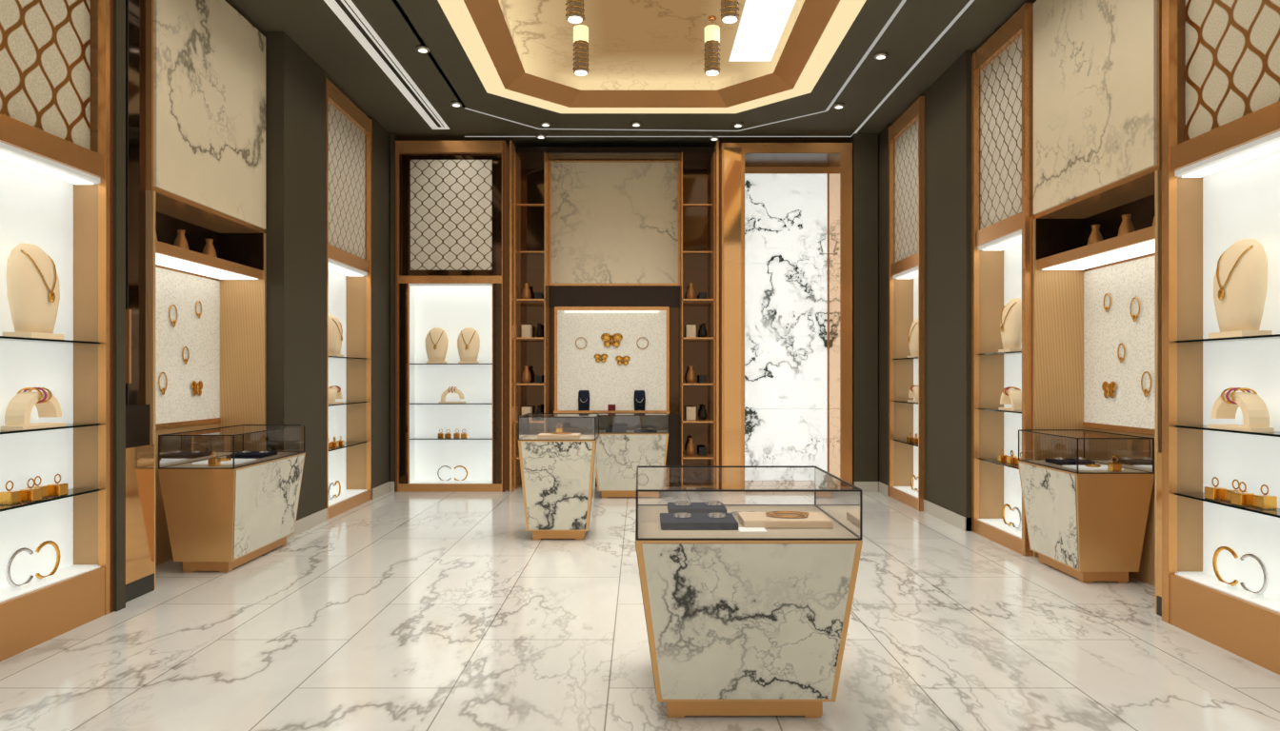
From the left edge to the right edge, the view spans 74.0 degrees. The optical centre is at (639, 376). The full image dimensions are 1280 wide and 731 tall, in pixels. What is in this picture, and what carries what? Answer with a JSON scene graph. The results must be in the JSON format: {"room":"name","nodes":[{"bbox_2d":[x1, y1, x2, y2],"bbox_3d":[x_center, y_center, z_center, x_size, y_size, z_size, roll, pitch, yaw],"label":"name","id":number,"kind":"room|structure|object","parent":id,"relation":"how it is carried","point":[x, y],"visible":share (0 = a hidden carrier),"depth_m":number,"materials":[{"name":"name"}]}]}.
{"room":"jewelry store","nodes":[
{"label":"jewelry store","id":0,"kind":"room"},
{"bbox_2d":[113,0,125,612],"bbox_3d":[-3.650,-0.824,5.452,0.640,4.648,0.095,0,0,0],"label":"wall","id":1,"kind":"structure","parent":0,"point":[119,6],"depth_m":5.43,"materials":[{"name":"brown paint"}]},
{"bbox_2d":[260,31,327,539],"bbox_3d":[-3.604,-0.824,8.275,0.732,4.648,1.040,0,0,0],"label":"wall","id":2,"kind":"structure","parent":0,"point":[295,83],"depth_m":8.06,"materials":[{"name":"brown paint"}]},
{"bbox_2d":[368,117,390,499],"bbox_3d":[-3.604,-0.824,11.043,0.732,4.648,1.475,0,0,0],"label":"wall","id":3,"kind":"structure","parent":0,"point":[381,138],"depth_m":10.64,"materials":[{"name":"brown paint"}]},
{"bbox_2d":[389,133,401,492],"bbox_3d":[-3.208,-0.824,11.379,0.055,4.648,0.782,0,0,0],"label":"wall","id":4,"kind":"structure","parent":0,"point":[393,137],"depth_m":11.00,"materials":[{"name":"brown paint"}]},
{"bbox_2d":[225,0,1036,149],"bbox_3d":[0.000,-3.150,5.150,8.000,0.001,13.300,0,0,0],"label":"ceiling","id":5,"kind":"structure","parent":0,"point":[312,25],"depth_m":9.02,"materials":[{"name":"black paint"}]},
{"bbox_2d":[323,0,449,129],"bbox_3d":[-2.530,-3.142,6.900,0.220,0.015,7.800,0,0,0],"label":"ceiling vent","id":6,"kind":"object","parent":5,"relation":"in","point":[346,10],"depth_m":8.38,"materials":[{"name":"white metal"}]},
{"bbox_2d":[416,44,429,53],"bbox_3d":[-2.082,-3.133,8.144,0.130,0.034,0.130,0,0,0],"label":"recessed light","id":7,"kind":"object","parent":5,"relation":"in","point":[421,49],"visible":1,"depth_m":8.12,"materials":[{"name":"grey"}]},
{"bbox_2d":[450,100,461,107],"bbox_3d":[-2.118,-3.133,9.790,0.130,0.034,0.130,0,0,0],"label":"recessed light","id":8,"kind":"object","parent":5,"relation":"in","point":[456,104],"visible":1,"depth_m":9.75,"materials":[{"name":"grey"}]},
{"bbox_2d":[536,134,545,139],"bbox_3d":[-1.295,-3.133,11.106,0.130,0.034,0.130,0,0,0],"label":"recessed light","id":9,"kind":"object","parent":5,"relation":"in","point":[539,136],"visible":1,"depth_m":11.06,"materials":[{"name":"grey"}]},
{"bbox_2d":[540,120,550,126],"bbox_3d":[-1.172,-3.133,10.563,0.130,0.034,0.130,0,0,0],"label":"recessed light","id":10,"kind":"object","parent":5,"relation":"in","point":[544,123],"visible":1,"depth_m":10.52,"materials":[{"name":"grey"}]},
{"bbox_2d":[631,120,640,126],"bbox_3d":[-0.047,-3.133,10.563,0.130,0.034,0.130,0,0,0],"label":"recessed light","id":11,"kind":"object","parent":5,"relation":"in","point":[635,123],"visible":1,"depth_m":10.52,"materials":[{"name":"grey"}]},
{"bbox_2d":[392,0,974,137],"bbox_3d":[0.249,-3.144,6.834,5.098,0.001,8.668,0,0,0],"label":"track","id":12,"kind":"object","parent":5,"relation":"in","point":[395,2],"depth_m":9.24,"materials":[{"name":"metal"}]},
{"bbox_2d":[709,136,719,140],"bbox_3d":[0.979,-3.133,11.194,0.130,0.034,0.130,0,0,0],"label":"recessed light","id":13,"kind":"object","parent":5,"relation":"in","point":[712,138],"visible":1,"depth_m":11.15,"materials":[{"name":"grey"}]},
{"bbox_2d":[733,121,742,127],"bbox_3d":[1.224,-3.133,10.603,0.130,0.034,0.130,0,0,0],"label":"recessed light","id":14,"kind":"object","parent":5,"relation":"in","point":[737,124],"visible":1,"depth_m":10.56,"materials":[{"name":"grey"}]},
{"bbox_2d":[833,102,844,109],"bbox_3d":[2.310,-3.133,9.859,0.130,0.034,0.130,0,0,0],"label":"recessed light","id":15,"kind":"object","parent":5,"relation":"in","point":[837,106],"visible":1,"depth_m":9.82,"materials":[{"name":"grey"}]},
{"bbox_2d":[874,51,887,59],"bbox_3d":[2.358,-3.133,8.313,0.130,0.034,0.130,0,0,0],"label":"recessed light","id":16,"kind":"object","parent":5,"relation":"in","point":[881,55],"visible":1,"depth_m":8.28,"materials":[{"name":"grey"}]},
{"bbox_2d":[0,484,1279,730],"bbox_3d":[0.000,1.500,5.150,8.000,0.001,13.300,0,0,0],"label":"floor","id":17,"kind":"structure","parent":0,"point":[395,611],"depth_m":4.74,"materials":[{"name":"stone"}]},
{"bbox_2d":[0,0,113,661],"bbox_3d":[-3.660,-0.800,4.000,0.620,4.600,2.800,0,0,0],"label":"tall cabinet","id":18,"kind":"object","parent":17,"relation":"on","point":[56,56],"visible":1,"depth_m":5.06,"materials":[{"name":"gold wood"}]},
{"bbox_2d":[125,0,154,602],"bbox_3d":[-3.685,-0.800,5.725,0.570,4.600,0.440,0,0,0],"label":"wardrobe","id":19,"kind":"object","parent":17,"relation":"on","point":[139,453],"visible":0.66,"depth_m":5.81,"materials":[{"name":"brown wood"}]},
{"bbox_2d":[145,0,266,589],"bbox_3d":[-3.685,-0.800,6.850,0.570,4.600,1.800,0,0,0],"label":"display cabinet","id":20,"kind":"object","parent":17,"relation":"on","point":[206,237],"visible":0.56,"depth_m":6.98,"materials":[{"name":"beige stone"}]},
{"bbox_2d":[158,424,305,572],"bbox_3d":[-3.314,0.970,7.020,0.572,1.060,1.360,0,0,0],"label":"case","id":21,"kind":"object","parent":17,"relation":"on","point":[227,506],"visible":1,"depth_m":6.54,"materials":[{"name":"brown wood"}]},
{"bbox_2d":[325,77,372,519],"bbox_3d":[-3.610,-0.800,9.550,0.720,4.600,1.500,0,0,0],"label":"tall cabinet","id":22,"kind":"object","parent":17,"relation":"on","point":[349,130],"visible":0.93,"depth_m":9.96,"materials":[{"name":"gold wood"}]},
{"bbox_2d":[395,140,509,492],"bbox_3d":[-2.460,-0.775,11.385,1.420,4.550,0.770,0,0,0],"label":"tall cabinet","id":23,"kind":"object","parent":17,"relation":"on","point":[452,197],"visible":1,"depth_m":11.08,"materials":[{"name":"brown wood"}]},
{"bbox_2d":[518,413,599,539],"bbox_3d":[-0.750,0.933,8.000,0.704,1.134,0.704,0,0,0],"label":"case","id":24,"kind":"object","parent":17,"relation":"on","point":[558,469],"visible":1,"depth_m":7.69,"materials":[{"name":"white stone"}]},
{"bbox_2d":[509,140,719,492],"bbox_3d":[-0.335,-0.775,11.385,2.710,4.550,0.770,0,0,0],"label":"display cabinet","id":25,"kind":"object","parent":17,"relation":"on","point":[614,250],"visible":0.94,"depth_m":11.65,"materials":[{"name":"brown wood"}]},
{"bbox_2d":[591,413,668,498],"bbox_3d":[-0.120,0.988,10.620,0.943,1.024,0.604,0,0,0],"label":"case","id":26,"kind":"object","parent":17,"relation":"on","point":[620,450],"visible":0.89,"depth_m":10.35,"materials":[{"name":"white stone"}]},
{"bbox_2d":[635,465,862,718],"bbox_3d":[0.460,0.990,4.060,0.962,1.020,0.962,0,0,0],"label":"case","id":27,"kind":"object","parent":17,"relation":"on","point":[748,608],"visible":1,"depth_m":3.64,"materials":[{"name":"white stone"}]},
{"bbox_2d":[719,142,852,489],"bbox_3d":[1.905,-0.760,11.383,1.690,4.520,0.774,0,0,0],"label":"wall panel","id":28,"kind":"object","parent":17,"relation":"on","point":[786,209],"visible":0.82,"depth_m":11.71,"materials":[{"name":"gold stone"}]},
{"bbox_2d":[888,96,924,511],"bbox_3d":[3.535,-0.800,10.002,0.870,4.600,1.195,0,0,0],"label":"tall cabinet","id":29,"kind":"object","parent":17,"relation":"on","point":[907,133],"visible":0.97,"depth_m":10.38,"materials":[{"name":"brown wood"}]},
{"bbox_2d":[971,2,1034,557],"bbox_3d":[3.585,-0.800,7.630,0.770,4.600,1.140,0,0,0],"label":"tall cabinet","id":30,"kind":"object","parent":17,"relation":"on","point":[1002,68],"visible":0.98,"depth_m":7.87,"materials":[{"name":"brown wood"}]},
{"bbox_2d":[1018,429,1154,582],"bbox_3d":[3.374,0.970,6.500,0.552,1.060,0.950,0,0,0],"label":"case","id":31,"kind":"object","parent":17,"relation":"on","point":[1087,517],"visible":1,"depth_m":6.16,"materials":[{"name":"white stone"}]},
{"bbox_2d":[1032,0,1161,613],"bbox_3d":[3.610,-0.800,6.200,0.720,4.600,1.700,0,0,0],"label":"display cabinet","id":32,"kind":"object","parent":17,"relation":"on","point":[1097,221],"visible":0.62,"depth_m":6.41,"materials":[{"name":"beige stone"}]},
{"bbox_2d":[1156,407,1161,617],"bbox_3d":[3.610,-0.800,5.280,0.720,4.600,0.130,0,0,0],"label":"wardrobe","id":33,"kind":"object","parent":17,"relation":"on","point":[1158,454],"visible":0.1,"depth_m":5.33,"materials":[{"name":"brown wood"}]},
{"bbox_2d":[1161,0,1279,675],"bbox_3d":[3.585,-0.800,3.905,0.770,4.600,2.610,0,0,0],"label":"tall cabinet","id":34,"kind":"object","parent":17,"relation":"on","point":[1221,58],"visible":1,"depth_m":4.88,"materials":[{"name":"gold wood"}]},
{"bbox_2d":[437,0,866,113],"bbox_3d":[0.100,-3.267,6.200,3.600,0.226,8.000,0,0,0],"label":"ceiling","id":35,"kind":"structure","parent":0,"point":[646,56],"depth_m":8.68,"materials":[{"name":"beige paint"}]},
{"bbox_2d":[565,0,584,23],"bbox_3d":[-0.526,-3.134,6.900,0.148,0.492,0.148,0,0,22],"label":"pendant light","id":36,"kind":"object","parent":35,"relation":"hanging from","point":[574,9],"visible":1,"depth_m":6.85,"materials":[{"name":"gold metal"}]},
{"bbox_2d":[572,16,589,76],"bbox_3d":[-0.556,-3.114,8.000,0.148,0.532,0.148,0,0,-23],"label":"pendant light","id":37,"kind":"object","parent":35,"relation":"hanging from","point":[580,45],"visible":0.92,"depth_m":7.94,"materials":[{"name":"gold metal"}]},
{"bbox_2d":[703,15,720,76],"bbox_3d":[0.680,-3.114,8.000,0.148,0.532,0.148,0,0,-23],"label":"pendant light","id":38,"kind":"object","parent":35,"relation":"hanging from","point":[711,45],"visible":1,"depth_m":7.94,"materials":[{"name":"gold metal"}]},
{"bbox_2d":[720,0,739,23],"bbox_3d":[0.730,-3.134,6.900,0.148,0.492,0.148,0,0,22],"label":"pendant light","id":39,"kind":"object","parent":35,"relation":"hanging from","point":[730,10],"visible":1,"depth_m":6.85,"materials":[{"name":"gold metal"}]},
{"bbox_2d":[845,133,878,492],"bbox_3d":[2.925,-0.824,11.379,0.310,4.648,0.782,0,0,0],"label":"wall","id":40,"kind":"structure","parent":0,"point":[865,146],"depth_m":11.00,"materials":[{"name":"brown paint"}]},
{"bbox_2d":[878,123,892,496],"bbox_3d":[3.529,-0.824,11.193,0.882,4.648,1.175,0,0,0],"label":"wall","id":41,"kind":"structure","parent":0,"point":[883,136],"depth_m":10.78,"materials":[{"name":"brown paint"}]},
{"bbox_2d":[923,50,976,531],"bbox_3d":[3.554,-0.824,8.803,0.832,4.648,1.195,0,0,0],"label":"wall","id":42,"kind":"structure","parent":0,"point":[948,101],"depth_m":8.63,"materials":[{"name":"brown paint"}]}
]}

